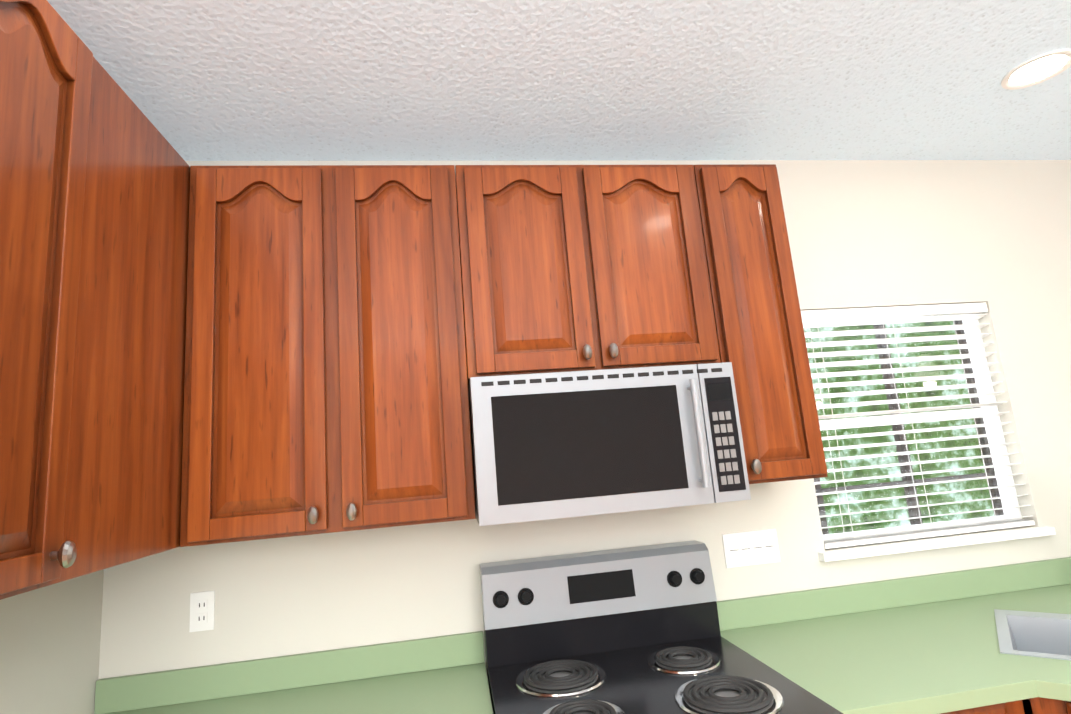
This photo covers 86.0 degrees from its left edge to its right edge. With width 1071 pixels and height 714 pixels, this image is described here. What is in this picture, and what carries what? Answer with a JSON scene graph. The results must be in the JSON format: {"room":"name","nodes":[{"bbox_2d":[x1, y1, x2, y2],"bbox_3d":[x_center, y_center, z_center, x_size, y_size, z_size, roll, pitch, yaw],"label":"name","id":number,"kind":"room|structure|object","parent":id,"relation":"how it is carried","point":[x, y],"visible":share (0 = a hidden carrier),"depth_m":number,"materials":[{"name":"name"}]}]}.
{"room":"kitchen","nodes":[
{"label":"kitchen","id":0,"kind":"room"},
{"bbox_2d":[0,569,103,713],"bbox_3d":[-0.962,0.043,-1.307,0.120,2.700,6.370,-3,-10,-9],"label":"wall","id":1,"kind":"structure","parent":0,"point":[50,636],"depth_m":1.55,"materials":[{"name":"grey paint"}]},
{"bbox_2d":[0,0,103,599],"bbox_3d":[-1.064,-0.158,0.916,0.371,1.110,0.412,-3,-10,-9],"label":"upper cabinet","id":2,"kind":"object","parent":1,"relation":"attached to","point":[94,191],"depth_m":1.05,"materials":[{"name":"brown wood"}]},
{"bbox_2d":[76,69,189,576],"bbox_3d":[-1.148,-0.047,1.498,0.371,1.110,0.888,-3,-10,-9],"label":"upper cabinet","id":3,"kind":"object","parent":1,"relation":"attached to","point":[131,474],"depth_m":1.38,"materials":[{"name":"brown wood"}]},
{"bbox_2d":[47,0,1070,160],"bbox_3d":[2.647,-1.521,-0.488,7.660,0.080,6.610,-3,-10,-9],"label":"ceiling","id":4,"kind":"structure","parent":0,"point":[405,80],"depth_m":1.79,"materials":[{"name":"white paint"}]},
{"bbox_2d":[1001,49,1070,89],"bbox_3d":[1.694,-0.965,1.937,0.196,0.008,0.196,-3,-10,-9],"label":"recessed light","id":5,"kind":"object","parent":4,"relation":"in","point":[1039,69],"visible":1,"depth_m":1.94,"materials":[{"name":"white"}]},
{"bbox_2d":[99,160,1070,678],"bbox_3d":[2.302,0.444,2.425,7.660,2.700,0.120,-3,-10,-9],"label":"wall","id":6,"kind":"structure","parent":0,"point":[995,234],"depth_m":2.16,"materials":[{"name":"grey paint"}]},
{"bbox_2d":[189,591,214,631],"bbox_3d":[-1.048,0.800,1.807,0.070,0.115,0.007,-3,-10,-9],"label":"outlet","id":7,"kind":"object","parent":6,"relation":"attached to","point":[202,608],"visible":1,"depth_m":1.80,"materials":[{"name":"white plastic"}]},
{"bbox_2d":[180,165,475,546],"bbox_3d":[-0.627,-0.030,1.829,0.793,1.110,0.384,-3,-10,-9],"label":"upper cabinet","id":8,"kind":"object","parent":6,"relation":"attached to","point":[325,384],"visible":1,"depth_m":1.68,"materials":[{"name":"brown wood"}]},
{"bbox_2d":[455,165,720,386],"bbox_3d":[0.152,-0.274,1.988,0.815,0.700,0.384,-3,-10,-9],"label":"upper cabinet","id":9,"kind":"object","parent":6,"relation":"attached to","point":[567,268],"visible":0.98,"depth_m":1.84,"materials":[{"name":"brown wood"}]},
{"bbox_2d":[468,362,750,525],"bbox_3d":[0.202,0.273,1.851,0.805,0.415,0.449,-3,-10,-9],"label":"microwave","id":10,"kind":"object","parent":9,"relation":"attached to","point":[554,445],"visible":1,"depth_m":1.67,"materials":[{"name":"silver metal"}]},
{"bbox_2d":[722,529,780,567],"bbox_3d":[0.784,0.696,2.092,0.212,0.117,0.007,-3,-10,-9],"label":"switch plate","id":11,"kind":"object","parent":6,"relation":"attached to","point":[751,548],"visible":1,"depth_m":2.09,"materials":[{"name":"white plastic"}]},
{"bbox_2d":[693,164,827,483],"bbox_3d":[0.723,-0.116,2.040,0.306,1.085,0.384,-3,-10,-9],"label":"upper cabinet","id":12,"kind":"object","parent":6,"relation":"attached to","point":[759,324],"visible":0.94,"depth_m":1.89,"materials":[{"name":"brown wood"}]},
{"bbox_2d":[805,319,1055,561],"bbox_3d":[1.494,0.264,2.314,0.990,0.953,0.135,-3,-10,-9],"label":"kitchen window","id":13,"kind":"structure","parent":6,"relation":"in","point":[845,554],"depth_m":2.33,"materials":[{"name":"white plastic"}]},
{"bbox_2d":[801,302,1034,548],"bbox_3d":[1.493,0.247,2.315,0.914,0.915,0.056,-3,-10,-9],"label":"window blind","id":14,"kind":"object","parent":13,"relation":"attached to","point":[883,315],"visible":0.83,"depth_m":2.33,"materials":[{"name":"white plastic"}]},
{"bbox_3d":[2.869,1.207,-0.975,7.660,0.080,6.610,-3,-10,-9],"label":"floor","id":15,"kind":"structure","parent":0,"visible":0},
{"bbox_2d":[480,540,842,713],"bbox_3d":[0.295,1.201,1.514,0.770,1.215,0.778,-3,-10,-9],"label":"range","id":16,"kind":"object","parent":15,"relation":"on","point":[632,630],"visible":1,"depth_m":1.81,"materials":[{"name":"black metal"}]},
{"bbox_2d":[941,700,1024,713],"bbox_3d":[0.966,1.348,1.642,0.568,0.865,0.683,-3,-10,-9],"label":"base cabinet","id":17,"kind":"object","parent":15,"relation":"on","point":[1014,707],"visible":0.02,"depth_m":1.45,"materials":[{"name":"brown wood"}]},
{"bbox_2d":[1022,698,1037,713],"bbox_3d":[1.490,1.463,2.001,0.455,0.680,1.244,-12,-12,35],"label":"base cabinet","id":18,"kind":"object","parent":15,"relation":"on","point":[1033,708],"depth_m":1.72,"materials":[{"name":"brown wood"}]},
{"bbox_2d":[1034,697,1070,713],"bbox_3d":[1.975,1.360,1.648,0.764,0.680,1.244,-12,-12,35],"label":"base cabinet","id":19,"kind":"object","parent":15,"relation":"on","point":[1039,705],"depth_m":1.45,"materials":[{"name":"brown wood"}]},
{"bbox_2d":[94,631,492,713],"bbox_3d":[-0.629,0.858,1.029,1.158,0.134,1.613,-3,-10,-9],"label":"countertop","id":20,"kind":"structure","parent":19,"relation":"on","point":[447,674],"depth_m":1.75,"materials":[{"name":"green laminate"}]},
{"bbox_2d":[716,585,1041,713],"bbox_3d":[1.177,0.915,1.750,1.065,0.282,0.698,-3,-10,-9],"label":"countertop","id":21,"kind":"structure","parent":19,"relation":"on","point":[940,643],"depth_m":1.71,"materials":[{"name":"green laminate"}]},
{"bbox_2d":[850,557,1070,700],"bbox_3d":[1.884,0.718,0.979,1.135,0.286,2.468,-3,-10,-9],"label":"countertop","id":22,"kind":"structure","parent":19,"relation":"on","point":[1033,599],"depth_m":2.11,"materials":[{"name":"green laminate"}]},
{"label":"outside","id":23,"kind":"structure","parent":0,"visible":0},
{"bbox_2d":[803,321,993,533],"bbox_3d":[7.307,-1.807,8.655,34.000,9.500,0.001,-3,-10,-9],"label":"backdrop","id":24,"kind":"structure","parent":23,"point":[878,504],"depth_m":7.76,"materials":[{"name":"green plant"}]},
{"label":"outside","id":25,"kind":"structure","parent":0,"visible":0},
{"bbox_2d":[814,320,1003,534],"bbox_3d":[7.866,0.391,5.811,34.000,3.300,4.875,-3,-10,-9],"label":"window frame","id":26,"kind":"structure","parent":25,"point":[992,482],"depth_m":5.14,"materials":[{"name":"grey"}]}
]}

